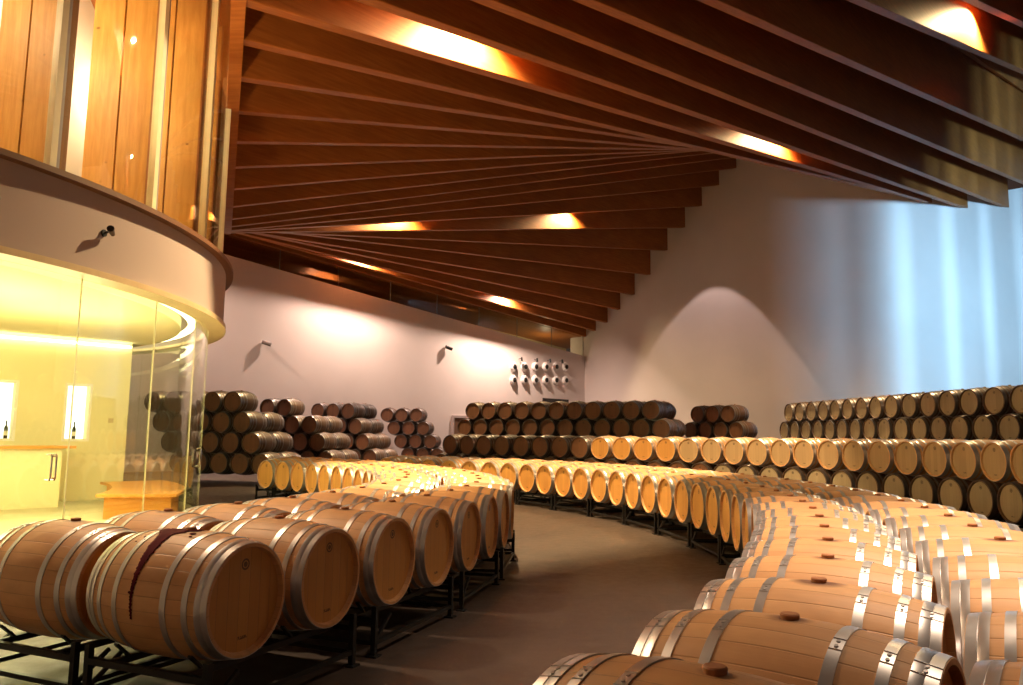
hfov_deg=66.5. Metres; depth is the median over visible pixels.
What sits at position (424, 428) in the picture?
wine barrel
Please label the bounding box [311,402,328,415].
wine barrel
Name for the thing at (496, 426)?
wine barrel
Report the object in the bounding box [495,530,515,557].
rack
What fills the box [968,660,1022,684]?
wine barrel
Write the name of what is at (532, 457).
wine barrel
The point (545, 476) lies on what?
wine barrel
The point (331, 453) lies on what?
wine barrel
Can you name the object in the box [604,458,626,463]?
wine barrel
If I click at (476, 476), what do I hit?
wine barrel
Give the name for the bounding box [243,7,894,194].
roof beam
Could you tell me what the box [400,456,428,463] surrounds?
wine barrel
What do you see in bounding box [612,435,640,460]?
wine barrel
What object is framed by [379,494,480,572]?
wine barrel
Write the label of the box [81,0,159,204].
wood panel
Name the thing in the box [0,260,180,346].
ceiling
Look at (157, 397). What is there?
wine barrel
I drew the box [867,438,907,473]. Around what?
wine barrel
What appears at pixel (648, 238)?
roof beam
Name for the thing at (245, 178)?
roof beam
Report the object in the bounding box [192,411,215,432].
wine barrel
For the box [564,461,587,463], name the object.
wine barrel
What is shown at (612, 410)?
wine barrel
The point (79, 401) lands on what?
display niche
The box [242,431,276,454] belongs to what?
wine barrel
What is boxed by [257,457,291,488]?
wine barrel
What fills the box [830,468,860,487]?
wine barrel
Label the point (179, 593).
wine barrel
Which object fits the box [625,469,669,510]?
wine barrel
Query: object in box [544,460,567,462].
wine barrel
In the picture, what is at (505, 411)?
wine barrel
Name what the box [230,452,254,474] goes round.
wine barrel
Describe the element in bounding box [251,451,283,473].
wine barrel
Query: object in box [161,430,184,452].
wine barrel
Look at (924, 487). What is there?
wine barrel
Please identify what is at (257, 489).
rack
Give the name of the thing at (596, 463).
wine barrel
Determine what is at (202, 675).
rack
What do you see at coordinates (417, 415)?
wine barrel
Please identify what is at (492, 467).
wine barrel
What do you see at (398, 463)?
wine barrel
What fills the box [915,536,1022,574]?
wine barrel
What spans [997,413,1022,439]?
wine barrel
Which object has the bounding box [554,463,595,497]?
wine barrel
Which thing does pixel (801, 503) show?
wine barrel
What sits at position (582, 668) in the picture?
wine barrel
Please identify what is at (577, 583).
floor
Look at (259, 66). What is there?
roof beam
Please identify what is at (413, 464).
wine barrel
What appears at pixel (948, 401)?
wine barrel
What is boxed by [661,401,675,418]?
wine barrel
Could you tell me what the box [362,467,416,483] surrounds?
wine barrel
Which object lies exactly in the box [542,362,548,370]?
air nozzle
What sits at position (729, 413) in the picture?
wine barrel
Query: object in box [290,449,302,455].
wine barrel
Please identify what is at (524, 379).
air nozzle
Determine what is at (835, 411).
wine barrel
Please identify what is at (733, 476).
wine barrel
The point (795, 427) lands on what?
wine barrel
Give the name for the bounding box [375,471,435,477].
wine barrel
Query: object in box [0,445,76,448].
countertop
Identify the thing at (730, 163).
roof beam
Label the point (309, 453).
wine barrel
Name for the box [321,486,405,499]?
wine barrel
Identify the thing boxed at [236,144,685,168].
roof beam
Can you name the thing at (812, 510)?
wine barrel
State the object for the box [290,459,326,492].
wine barrel
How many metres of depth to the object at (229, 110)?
14.78 m
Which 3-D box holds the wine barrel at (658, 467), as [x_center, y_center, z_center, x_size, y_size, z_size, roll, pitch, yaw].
[2.855,2.752,15.147,0.880,0.706,0.690,4,-7,-23]
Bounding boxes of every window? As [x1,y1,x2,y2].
[43,0,72,167]
[146,0,171,209]
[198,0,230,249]
[211,231,580,348]
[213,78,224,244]
[213,235,551,346]
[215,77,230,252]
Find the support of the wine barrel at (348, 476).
on the racks
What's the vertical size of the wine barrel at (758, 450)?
0.706 m
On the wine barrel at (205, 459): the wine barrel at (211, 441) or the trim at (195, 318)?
the wine barrel at (211, 441)
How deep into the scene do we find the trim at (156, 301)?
11.28 m
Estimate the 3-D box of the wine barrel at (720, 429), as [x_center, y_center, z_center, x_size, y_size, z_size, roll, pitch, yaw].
[7.933,3.230,28.666,0.880,0.706,0.690,6,-9,-38]
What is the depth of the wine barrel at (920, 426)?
19.39 m
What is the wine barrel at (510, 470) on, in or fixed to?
on the rack at (544, 501)
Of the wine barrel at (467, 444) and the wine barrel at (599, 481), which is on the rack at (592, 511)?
the wine barrel at (599, 481)
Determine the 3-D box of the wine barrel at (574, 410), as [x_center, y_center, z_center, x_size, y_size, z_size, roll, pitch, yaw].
[2.365,2.384,27.257,0.690,0.706,0.880,-3,-8,29]
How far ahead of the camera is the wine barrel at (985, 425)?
17.25 m
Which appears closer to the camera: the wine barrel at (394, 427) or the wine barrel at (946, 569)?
the wine barrel at (946, 569)
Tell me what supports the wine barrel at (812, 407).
on the wine barrel at (818, 426)
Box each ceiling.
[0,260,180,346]
[91,0,1022,186]
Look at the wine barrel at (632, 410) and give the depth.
25.89 m
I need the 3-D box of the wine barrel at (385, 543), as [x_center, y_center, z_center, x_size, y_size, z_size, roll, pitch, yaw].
[-1.243,1.573,5.763,0.880,0.706,0.690,-2,-7,21]
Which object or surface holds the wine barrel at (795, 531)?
on the racks
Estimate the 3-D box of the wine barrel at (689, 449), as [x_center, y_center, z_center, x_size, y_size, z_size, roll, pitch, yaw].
[4.780,2.752,19.983,0.880,0.706,0.690,7,-9,-41]
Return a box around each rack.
[0,624,170,684]
[82,613,359,684]
[255,485,290,499]
[263,576,456,658]
[267,491,287,496]
[273,487,303,496]
[410,551,500,611]
[470,533,516,579]
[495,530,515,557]
[514,488,546,504]
[514,491,561,502]
[516,489,585,509]
[554,494,627,516]
[589,499,668,524]
[623,505,706,534]
[656,513,717,546]
[689,523,739,562]
[718,536,742,565]
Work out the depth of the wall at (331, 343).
35.64 m
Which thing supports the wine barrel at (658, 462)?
on the racks
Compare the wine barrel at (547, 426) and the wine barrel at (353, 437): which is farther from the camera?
the wine barrel at (353, 437)
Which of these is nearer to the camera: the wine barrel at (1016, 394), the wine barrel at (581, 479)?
the wine barrel at (581, 479)
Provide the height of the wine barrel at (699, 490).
0.706 m
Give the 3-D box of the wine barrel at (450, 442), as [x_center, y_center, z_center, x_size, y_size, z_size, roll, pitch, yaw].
[-1.741,3.341,25.602,0.690,0.706,0.880,-5,-9,38]
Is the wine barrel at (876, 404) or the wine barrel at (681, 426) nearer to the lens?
the wine barrel at (876, 404)
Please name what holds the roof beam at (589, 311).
attached to the ceiling at (1012, 77)
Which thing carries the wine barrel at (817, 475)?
on the racks
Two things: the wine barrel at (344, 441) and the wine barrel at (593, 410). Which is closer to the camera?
the wine barrel at (593, 410)
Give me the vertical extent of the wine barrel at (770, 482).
0.706 m
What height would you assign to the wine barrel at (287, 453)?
0.706 m
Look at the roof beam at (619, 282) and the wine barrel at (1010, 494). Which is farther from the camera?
the roof beam at (619, 282)
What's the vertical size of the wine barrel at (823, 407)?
0.706 m
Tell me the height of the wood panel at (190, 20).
5.380 m
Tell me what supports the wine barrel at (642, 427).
on the barrels
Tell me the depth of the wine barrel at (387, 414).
36.13 m
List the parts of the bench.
seat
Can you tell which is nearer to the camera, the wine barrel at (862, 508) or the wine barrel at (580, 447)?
the wine barrel at (862, 508)
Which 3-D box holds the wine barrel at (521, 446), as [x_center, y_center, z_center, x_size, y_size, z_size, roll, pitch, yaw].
[0.536,3.158,23.827,0.690,0.706,0.880,-5,-9,37]
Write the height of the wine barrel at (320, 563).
0.706 m
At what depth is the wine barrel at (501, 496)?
8.51 m
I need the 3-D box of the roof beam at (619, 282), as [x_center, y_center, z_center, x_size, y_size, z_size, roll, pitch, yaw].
[-4.856,-4.626,33.394,0.241,3.441,35.053,-6,-9,44]
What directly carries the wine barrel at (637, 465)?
on the rack
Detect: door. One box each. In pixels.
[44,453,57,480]
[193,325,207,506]
[451,415,467,434]
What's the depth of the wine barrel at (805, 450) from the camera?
16.75 m
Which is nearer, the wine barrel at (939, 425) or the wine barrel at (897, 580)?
the wine barrel at (897, 580)
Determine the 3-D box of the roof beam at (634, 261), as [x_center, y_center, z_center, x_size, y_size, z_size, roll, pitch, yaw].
[-3.506,-4.908,33.355,0.244,5.001,33.510,-6,-9,44]
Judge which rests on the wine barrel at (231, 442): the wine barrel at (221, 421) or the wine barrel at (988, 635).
the wine barrel at (221, 421)
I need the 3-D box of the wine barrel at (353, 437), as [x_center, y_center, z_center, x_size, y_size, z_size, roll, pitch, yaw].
[-6.352,3.946,31.155,0.690,0.706,0.880,-2,-7,20]
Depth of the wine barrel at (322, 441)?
27.13 m
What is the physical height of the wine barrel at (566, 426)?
0.706 m
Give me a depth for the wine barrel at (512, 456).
23.71 m
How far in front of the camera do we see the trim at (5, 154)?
10.06 m
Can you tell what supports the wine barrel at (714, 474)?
on the racks
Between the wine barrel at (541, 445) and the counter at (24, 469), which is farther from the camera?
the wine barrel at (541, 445)
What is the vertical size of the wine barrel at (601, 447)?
0.706 m
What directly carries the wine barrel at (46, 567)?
on the rack at (71, 654)
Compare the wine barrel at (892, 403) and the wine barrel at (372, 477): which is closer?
the wine barrel at (372, 477)
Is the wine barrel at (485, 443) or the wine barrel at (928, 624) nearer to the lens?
the wine barrel at (928, 624)
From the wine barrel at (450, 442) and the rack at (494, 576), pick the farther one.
the wine barrel at (450, 442)
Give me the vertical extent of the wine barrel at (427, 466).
0.706 m
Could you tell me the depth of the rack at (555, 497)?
15.65 m
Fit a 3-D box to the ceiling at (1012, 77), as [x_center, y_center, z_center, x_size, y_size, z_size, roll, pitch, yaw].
[6.425,-10.185,32.442,30.580,19.507,53.501,-6,-9,44]
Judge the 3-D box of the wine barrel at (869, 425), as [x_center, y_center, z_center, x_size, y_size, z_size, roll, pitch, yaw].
[10.323,2.420,21.644,0.880,0.706,0.690,1,-7,-6]
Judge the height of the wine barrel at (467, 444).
0.706 m
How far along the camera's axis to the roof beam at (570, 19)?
19.53 m
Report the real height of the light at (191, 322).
0.060 m
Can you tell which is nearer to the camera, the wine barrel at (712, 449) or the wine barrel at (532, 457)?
the wine barrel at (712, 449)
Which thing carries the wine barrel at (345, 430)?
on the wine barrel at (353, 437)
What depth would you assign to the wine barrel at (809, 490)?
9.37 m
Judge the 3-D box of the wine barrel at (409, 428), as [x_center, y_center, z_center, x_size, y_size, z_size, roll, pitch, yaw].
[-4.671,3.977,36.271,0.690,0.706,0.880,0,-7,10]
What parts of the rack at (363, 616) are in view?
frame, leg, saddle rail, frame, leg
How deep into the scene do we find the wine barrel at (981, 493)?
12.28 m
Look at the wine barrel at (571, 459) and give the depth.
22.35 m
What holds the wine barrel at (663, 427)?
on the barrels
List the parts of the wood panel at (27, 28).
post, post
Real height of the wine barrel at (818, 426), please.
0.706 m
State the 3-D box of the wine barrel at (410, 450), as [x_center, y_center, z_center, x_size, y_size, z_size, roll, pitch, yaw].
[-4.686,5.168,36.129,0.690,0.706,0.880,0,-7,10]
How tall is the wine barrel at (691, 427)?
0.706 m
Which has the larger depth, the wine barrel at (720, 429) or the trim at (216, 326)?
the wine barrel at (720, 429)
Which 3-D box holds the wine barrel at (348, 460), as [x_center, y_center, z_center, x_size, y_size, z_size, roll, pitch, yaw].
[-3.568,2.922,17.267,0.880,0.706,0.690,7,-9,-42]
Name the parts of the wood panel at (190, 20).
post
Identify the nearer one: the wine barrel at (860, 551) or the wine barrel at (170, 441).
the wine barrel at (860, 551)
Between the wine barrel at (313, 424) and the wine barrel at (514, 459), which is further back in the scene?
the wine barrel at (313, 424)
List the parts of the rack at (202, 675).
leg, saddle rail, frame, leg, saddle rail, frame, leg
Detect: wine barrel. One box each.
[0,517,136,639]
[86,526,284,660]
[105,508,224,531]
[144,390,168,412]
[152,410,175,432]
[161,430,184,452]
[163,390,187,412]
[169,450,193,472]
[172,410,195,432]
[180,431,204,452]
[182,501,290,520]
[183,391,207,412]
[189,451,213,473]
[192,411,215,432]
[202,431,224,453]
[204,390,227,412]
[209,451,234,474]
[209,515,359,630]
[212,411,236,433]
[221,431,245,453]
[223,390,257,412]
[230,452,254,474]
[232,410,266,433]
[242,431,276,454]
[242,495,341,512]
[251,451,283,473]
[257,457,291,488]
[260,398,281,412]
[260,411,283,431]
[269,431,292,452]
[275,458,310,490]
[276,398,304,416]
[279,451,300,456]
[280,416,287,431]
[284,415,306,433]
[284,456,304,458]
[285,506,414,606]
[288,490,378,505]
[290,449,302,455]
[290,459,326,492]
[293,432,311,451]
[301,415,329,434]
[301,449,320,457]
[302,457,324,459]
[305,460,341,492]
[309,432,337,451]
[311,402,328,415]
[318,449,345,458]
[318,461,361,491]
[319,457,342,460]
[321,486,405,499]
[323,415,342,432]
[326,402,344,417]
[330,463,374,489]
[331,432,350,449]
[336,458,359,461]
[339,418,350,433]
[339,449,358,458]
[339,500,453,588]
[341,402,365,419]
[342,464,390,487]
[345,482,424,494]
[347,433,357,449]
[348,417,372,434]
[352,448,364,459]
[353,459,378,463]
[353,466,404,485]
[355,433,379,450]
[362,403,376,418]
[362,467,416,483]
[362,479,435,490]
[363,448,386,460]
[364,460,396,464]
[369,418,383,433]
[370,469,428,481]
[371,476,439,487]
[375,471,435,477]
[375,473,438,480]
[376,433,390,448]
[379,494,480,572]
[380,455,408,461]
[380,462,411,465]
[381,407,396,421]
[382,448,397,456]
[387,420,403,434]
[391,463,431,467]
[394,433,410,448]
[395,407,410,422]
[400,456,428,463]
[401,446,417,455]
[402,420,417,435]
[405,465,443,469]
[406,489,497,559]
[409,433,424,448]
[410,408,427,422]
[416,447,431,455]
[417,421,433,435]
[417,466,459,471]
[421,456,450,465]
[424,434,440,448]
[426,468,478,474]
[426,484,508,547]
[431,447,444,455]
[435,470,491,484]
[437,452,453,456]
[439,481,513,538]
[441,457,473,468]
[441,472,501,484]
[443,433,464,454]
[445,475,509,481]
[445,477,513,488]
[454,453,470,457]
[457,418,475,434]
[459,434,482,455]
[461,458,493,471]
[465,402,484,419]
[472,453,487,458]
[473,418,491,434]
[476,434,500,455]
[480,459,512,475]
[481,402,500,419]
[487,454,505,458]
[489,418,507,435]
[494,434,517,456]
[497,401,517,420]
[499,460,533,490]
[504,458,523,460]
[505,418,524,435]
[505,454,525,458]
[512,434,537,456]
[514,401,533,420]
[518,461,553,492]
[522,418,541,435]
[524,455,544,459]
[524,459,546,461]
[531,401,551,420]
[531,434,557,457]
[533,653,788,684]
[536,462,570,495]
[539,418,559,435]
[544,456,563,460]
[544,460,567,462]
[548,401,568,420]
[551,435,576,458]
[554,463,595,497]
[557,418,577,435]
[563,456,583,461]
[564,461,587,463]
[566,401,586,420]
[570,435,596,459]
[572,465,612,500]
[575,418,596,435]
[583,457,605,462]
[584,400,605,420]
[585,462,608,465]
[590,466,634,503]
[591,435,619,459]
[594,418,615,436]
[602,463,627,466]
[603,400,625,420]
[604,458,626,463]
[608,468,650,506]
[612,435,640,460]
[613,418,634,436]
[622,400,644,420]
[622,464,651,468]
[625,458,648,464]
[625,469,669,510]
[632,418,654,437]
[632,609,966,684]
[634,436,661,461]
[640,466,670,469]
[641,471,694,514]
[642,400,667,420]
[646,459,670,466]
[652,418,677,437]
[656,436,685,462]
[657,474,707,519]
[659,467,694,471]
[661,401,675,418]
[669,460,693,468]
[671,419,685,436]
[674,476,734,523]
[677,469,716,474]
[678,436,708,463]
[685,422,700,436]
[690,479,759,530]
[691,405,708,422]
[691,461,716,470]
[694,576,956,658]
[696,471,737,476]
[698,421,715,437]
[701,436,732,464]
[705,405,723,422]
[706,482,780,535]
[713,421,731,437]
[713,462,739,472]
[718,473,762,479]
[720,485,801,543]
[721,404,748,422]
[724,437,756,465]
[725,553,937,603]
[729,421,757,437]
[731,489,820,551]
[736,463,762,474]
[736,476,790,481]
[741,536,918,571]
[742,494,838,549]
[746,437,778,466]
[750,524,901,550]
[751,499,857,532]
[755,478,814,485]
[755,514,886,534]
[756,506,873,522]
[759,464,786,477]
[770,437,802,467]
[777,481,843,489]
[780,421,791,438]
[782,466,810,480]
[784,402,800,421]
[790,421,802,437]
[793,437,828,469]
[794,401,811,421]
[795,485,869,494]
[801,420,813,438]
[806,400,823,421]
[806,467,835,483]
[812,420,826,438]
[813,489,896,499]
[817,437,854,470]
[818,399,835,420]
[824,420,837,438]
[829,398,848,420]
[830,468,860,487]
[831,493,926,505]
[836,419,851,438]
[841,397,861,420]
[842,438,881,472]
[848,499,955,514]
[849,419,864,438]
[855,396,874,419]
[856,470,887,492]
[863,418,879,438]
[866,505,987,524]
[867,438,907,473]
[869,395,888,419]
[877,417,895,439]
[882,472,915,497]
[883,513,1020,536]
[884,393,906,418]
[893,417,913,439]
[894,438,936,475]
[898,523,1022,552]
[901,392,924,418]
[909,474,944,503]
[911,416,932,438]
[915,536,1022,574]
[919,390,943,417]
[922,438,967,477]
[930,415,953,439]
[932,554,1022,608]
[937,476,972,512]
[938,389,964,416]
[950,415,976,439]
[950,438,999,480]
[950,578,1022,672]
[959,387,989,416]
[964,611,1022,684]
[967,478,1006,521]
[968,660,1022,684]
[972,414,1002,440]
[980,439,1022,482]
[983,385,1015,415]
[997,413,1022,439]
[997,481,1022,525]
[1009,384,1022,413]
[1010,442,1022,483]
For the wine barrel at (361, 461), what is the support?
on the racks
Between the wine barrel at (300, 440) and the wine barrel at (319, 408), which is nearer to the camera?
the wine barrel at (300, 440)
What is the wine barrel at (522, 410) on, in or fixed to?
on the wine barrel at (513, 426)
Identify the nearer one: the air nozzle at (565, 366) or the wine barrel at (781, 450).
the wine barrel at (781, 450)
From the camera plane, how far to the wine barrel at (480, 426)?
28.69 m
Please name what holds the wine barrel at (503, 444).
on the wine barrel at (494, 455)
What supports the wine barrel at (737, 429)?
on the barrels
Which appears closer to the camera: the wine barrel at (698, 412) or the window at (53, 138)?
the window at (53, 138)
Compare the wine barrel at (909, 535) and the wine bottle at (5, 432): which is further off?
the wine bottle at (5, 432)
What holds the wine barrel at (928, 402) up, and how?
on the wine barrel at (939, 425)
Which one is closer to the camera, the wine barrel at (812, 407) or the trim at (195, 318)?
the trim at (195, 318)
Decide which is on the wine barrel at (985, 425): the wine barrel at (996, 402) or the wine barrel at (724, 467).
the wine barrel at (996, 402)
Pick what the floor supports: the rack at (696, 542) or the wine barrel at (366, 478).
the rack at (696, 542)
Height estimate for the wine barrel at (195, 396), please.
0.706 m
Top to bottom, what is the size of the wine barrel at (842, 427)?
0.706 m
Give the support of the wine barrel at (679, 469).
on the rack
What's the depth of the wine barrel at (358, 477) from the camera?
13.38 m
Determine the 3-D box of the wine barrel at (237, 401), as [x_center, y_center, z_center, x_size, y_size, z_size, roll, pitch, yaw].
[-8.103,1.780,23.364,0.690,0.706,0.880,-1,-7,16]
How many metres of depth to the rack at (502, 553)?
8.24 m
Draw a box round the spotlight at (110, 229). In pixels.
[101,225,114,236]
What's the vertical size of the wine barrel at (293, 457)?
0.706 m
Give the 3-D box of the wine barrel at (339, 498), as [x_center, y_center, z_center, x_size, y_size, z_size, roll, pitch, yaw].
[-1.710,1.763,7.400,0.880,0.706,0.690,-1,-7,14]
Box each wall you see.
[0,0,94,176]
[0,332,132,501]
[124,254,584,471]
[462,321,565,350]
[570,159,1022,438]
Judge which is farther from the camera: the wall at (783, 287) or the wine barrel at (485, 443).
the wall at (783, 287)
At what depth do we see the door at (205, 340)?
13.95 m
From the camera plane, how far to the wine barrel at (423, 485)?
9.39 m
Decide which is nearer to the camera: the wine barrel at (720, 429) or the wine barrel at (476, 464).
the wine barrel at (476, 464)
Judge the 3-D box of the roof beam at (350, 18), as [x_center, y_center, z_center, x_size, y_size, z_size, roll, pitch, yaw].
[7.992,-6.910,24.873,0.241,6.688,34.897,-6,-9,44]
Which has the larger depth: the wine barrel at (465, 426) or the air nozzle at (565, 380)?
the air nozzle at (565, 380)
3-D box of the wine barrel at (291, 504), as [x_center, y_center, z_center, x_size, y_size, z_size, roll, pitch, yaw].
[-1.907,1.681,6.738,0.880,0.706,0.690,-2,-7,18]
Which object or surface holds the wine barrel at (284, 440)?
on the wine barrel at (287, 453)
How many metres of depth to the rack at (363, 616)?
5.54 m
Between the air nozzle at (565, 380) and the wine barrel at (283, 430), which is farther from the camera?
the air nozzle at (565, 380)
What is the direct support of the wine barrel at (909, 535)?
on the racks
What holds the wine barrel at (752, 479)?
on the racks
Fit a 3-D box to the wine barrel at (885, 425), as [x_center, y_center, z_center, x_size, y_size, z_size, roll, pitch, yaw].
[10.402,2.337,20.945,0.880,0.706,0.690,2,-7,-6]
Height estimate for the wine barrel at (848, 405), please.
0.706 m
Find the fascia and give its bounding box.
[0,158,225,348]
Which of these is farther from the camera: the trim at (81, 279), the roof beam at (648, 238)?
the roof beam at (648, 238)
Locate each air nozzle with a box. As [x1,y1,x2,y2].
[510,362,516,371]
[510,375,516,384]
[521,362,527,371]
[521,375,527,384]
[532,362,538,370]
[532,375,538,384]
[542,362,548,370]
[542,376,548,384]
[552,362,558,370]
[552,376,558,384]
[562,362,568,370]
[562,376,568,384]
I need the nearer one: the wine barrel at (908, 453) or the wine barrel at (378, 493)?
the wine barrel at (378, 493)
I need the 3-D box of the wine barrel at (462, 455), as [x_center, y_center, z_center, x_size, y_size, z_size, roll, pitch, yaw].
[-1.459,3.913,25.301,0.690,0.706,0.880,-5,-9,38]
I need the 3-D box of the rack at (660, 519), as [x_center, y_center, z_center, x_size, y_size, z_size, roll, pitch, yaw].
[2.812,2.762,11.566,0.940,0.342,1.340,2,-7,-8]
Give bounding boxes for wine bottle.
[3,420,7,437]
[71,422,75,438]
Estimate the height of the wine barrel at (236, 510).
0.706 m
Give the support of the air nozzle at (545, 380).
attached to the wall at (331, 343)
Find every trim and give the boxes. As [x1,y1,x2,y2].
[0,147,232,290]
[0,245,225,354]
[62,279,82,518]
[134,311,203,350]
[142,301,157,510]
[183,318,196,510]
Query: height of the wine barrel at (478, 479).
0.706 m
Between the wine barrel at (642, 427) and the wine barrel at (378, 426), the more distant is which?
the wine barrel at (378, 426)
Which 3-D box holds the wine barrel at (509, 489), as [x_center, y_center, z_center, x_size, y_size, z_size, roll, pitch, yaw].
[-0.426,2.008,9.298,0.880,0.706,0.690,0,-7,3]
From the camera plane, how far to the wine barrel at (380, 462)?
15.99 m
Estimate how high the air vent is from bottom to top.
0.440 m
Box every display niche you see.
[0,379,19,440]
[61,383,92,440]
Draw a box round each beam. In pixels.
[212,186,667,250]
[212,230,585,336]
[224,0,245,233]
[231,170,718,230]
[231,187,701,231]
[231,207,684,232]
[232,153,731,219]
[232,158,735,226]
[233,151,711,207]
[234,151,696,189]
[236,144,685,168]
[236,233,595,330]
[237,115,692,150]
[237,233,607,322]
[239,82,700,150]
[241,45,683,146]
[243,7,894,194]
[246,0,931,202]
[252,233,619,309]
[254,233,634,294]
[294,234,650,274]
[354,0,967,207]
[471,0,1008,206]
[573,0,1022,183]
[697,0,1022,140]
[846,0,1022,73]
[962,0,1022,27]
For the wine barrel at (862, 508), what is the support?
on the racks
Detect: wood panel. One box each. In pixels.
[0,0,79,170]
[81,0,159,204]
[157,0,211,232]
[198,26,223,241]
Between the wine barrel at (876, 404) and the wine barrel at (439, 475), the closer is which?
the wine barrel at (439, 475)
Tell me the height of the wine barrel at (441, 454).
0.706 m
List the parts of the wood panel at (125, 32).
post, post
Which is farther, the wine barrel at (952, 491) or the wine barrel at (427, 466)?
the wine barrel at (427, 466)
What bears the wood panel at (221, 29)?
on the trim at (5, 154)
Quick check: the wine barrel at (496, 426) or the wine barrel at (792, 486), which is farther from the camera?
the wine barrel at (496, 426)
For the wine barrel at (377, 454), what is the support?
on the floor
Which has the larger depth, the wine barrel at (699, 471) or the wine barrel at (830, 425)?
the wine barrel at (830, 425)
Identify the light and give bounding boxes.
[0,335,131,348]
[160,303,194,341]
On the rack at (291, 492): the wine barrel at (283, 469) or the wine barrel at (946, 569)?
the wine barrel at (283, 469)
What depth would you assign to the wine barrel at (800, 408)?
25.50 m
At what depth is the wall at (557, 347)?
51.28 m
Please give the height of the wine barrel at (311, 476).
0.706 m
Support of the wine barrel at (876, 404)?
on the wine barrel at (869, 425)
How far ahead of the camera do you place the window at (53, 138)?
9.35 m
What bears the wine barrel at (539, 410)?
on the wine barrel at (547, 426)
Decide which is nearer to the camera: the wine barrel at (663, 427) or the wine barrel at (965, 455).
the wine barrel at (965, 455)
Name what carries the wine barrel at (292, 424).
on the wine barrel at (300, 440)
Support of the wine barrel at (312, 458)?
on the rack
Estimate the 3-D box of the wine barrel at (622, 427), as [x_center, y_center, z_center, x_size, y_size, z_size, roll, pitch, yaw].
[3.858,2.898,26.342,0.690,0.706,0.880,-3,-8,29]
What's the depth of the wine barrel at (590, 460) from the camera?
21.88 m
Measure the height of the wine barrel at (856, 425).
0.706 m
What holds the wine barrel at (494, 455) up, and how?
on the racks
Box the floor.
[0,471,1022,684]
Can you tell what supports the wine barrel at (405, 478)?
on the racks
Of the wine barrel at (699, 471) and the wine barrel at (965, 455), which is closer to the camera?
the wine barrel at (965, 455)
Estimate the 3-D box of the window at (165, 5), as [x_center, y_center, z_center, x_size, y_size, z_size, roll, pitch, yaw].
[-5.063,-4.357,12.180,0.109,5.380,1.830,1,-7,0]
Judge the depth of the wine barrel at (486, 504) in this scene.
7.74 m
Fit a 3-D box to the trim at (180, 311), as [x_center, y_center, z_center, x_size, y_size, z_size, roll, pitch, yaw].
[-11.632,-0.414,14.035,17.200,0.020,10.826,-6,-10,45]
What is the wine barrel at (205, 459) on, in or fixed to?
on the floor
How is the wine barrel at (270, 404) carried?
on the wine barrel at (283, 430)
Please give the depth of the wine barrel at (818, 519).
5.61 m
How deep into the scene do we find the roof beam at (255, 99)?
17.59 m
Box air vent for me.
[543,398,568,402]
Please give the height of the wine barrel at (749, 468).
0.706 m
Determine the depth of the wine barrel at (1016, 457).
11.56 m
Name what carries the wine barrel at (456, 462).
on the racks
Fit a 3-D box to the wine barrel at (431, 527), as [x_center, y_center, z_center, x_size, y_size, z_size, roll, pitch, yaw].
[-0.996,1.657,6.437,0.880,0.706,0.690,-2,-7,18]
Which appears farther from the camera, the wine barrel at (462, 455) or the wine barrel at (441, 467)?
the wine barrel at (462, 455)
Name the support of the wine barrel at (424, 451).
on the floor
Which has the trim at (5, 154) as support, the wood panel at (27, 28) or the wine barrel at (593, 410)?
the wood panel at (27, 28)
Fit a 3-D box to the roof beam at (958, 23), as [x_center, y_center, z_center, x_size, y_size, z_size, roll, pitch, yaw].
[13.705,-10.020,23.776,0.241,15.737,51.250,-6,-9,44]
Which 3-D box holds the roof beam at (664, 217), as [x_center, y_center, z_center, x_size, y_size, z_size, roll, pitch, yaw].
[0.537,-5.956,34.732,0.243,7.612,27.094,-6,-9,44]
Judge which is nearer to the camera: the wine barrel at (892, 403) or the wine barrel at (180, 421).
the wine barrel at (892, 403)
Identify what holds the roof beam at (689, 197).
attached to the ceiling at (1012, 77)
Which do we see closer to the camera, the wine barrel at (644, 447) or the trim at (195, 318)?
the trim at (195, 318)
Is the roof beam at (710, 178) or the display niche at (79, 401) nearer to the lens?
the display niche at (79, 401)
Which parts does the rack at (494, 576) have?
frame, leg, saddle rail, frame, leg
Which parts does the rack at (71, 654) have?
saddle rail, frame, leg, saddle rail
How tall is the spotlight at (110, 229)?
0.121 m
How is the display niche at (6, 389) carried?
attached to the wall at (43, 369)
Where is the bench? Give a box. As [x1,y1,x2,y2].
[96,480,184,518]
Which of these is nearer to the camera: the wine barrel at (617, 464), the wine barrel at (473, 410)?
the wine barrel at (617, 464)
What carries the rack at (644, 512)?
on the floor
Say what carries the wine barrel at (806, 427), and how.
on the barrels
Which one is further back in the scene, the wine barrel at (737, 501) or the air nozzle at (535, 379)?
the air nozzle at (535, 379)
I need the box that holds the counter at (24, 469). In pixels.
[0,445,76,509]
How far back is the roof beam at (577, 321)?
41.25 m
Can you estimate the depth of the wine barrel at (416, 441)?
35.75 m
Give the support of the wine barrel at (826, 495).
on the racks
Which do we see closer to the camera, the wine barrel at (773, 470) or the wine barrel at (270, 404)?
the wine barrel at (773, 470)
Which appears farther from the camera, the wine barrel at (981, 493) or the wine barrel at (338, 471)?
the wine barrel at (338, 471)
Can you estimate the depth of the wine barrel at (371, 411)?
31.95 m
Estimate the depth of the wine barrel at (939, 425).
18.69 m

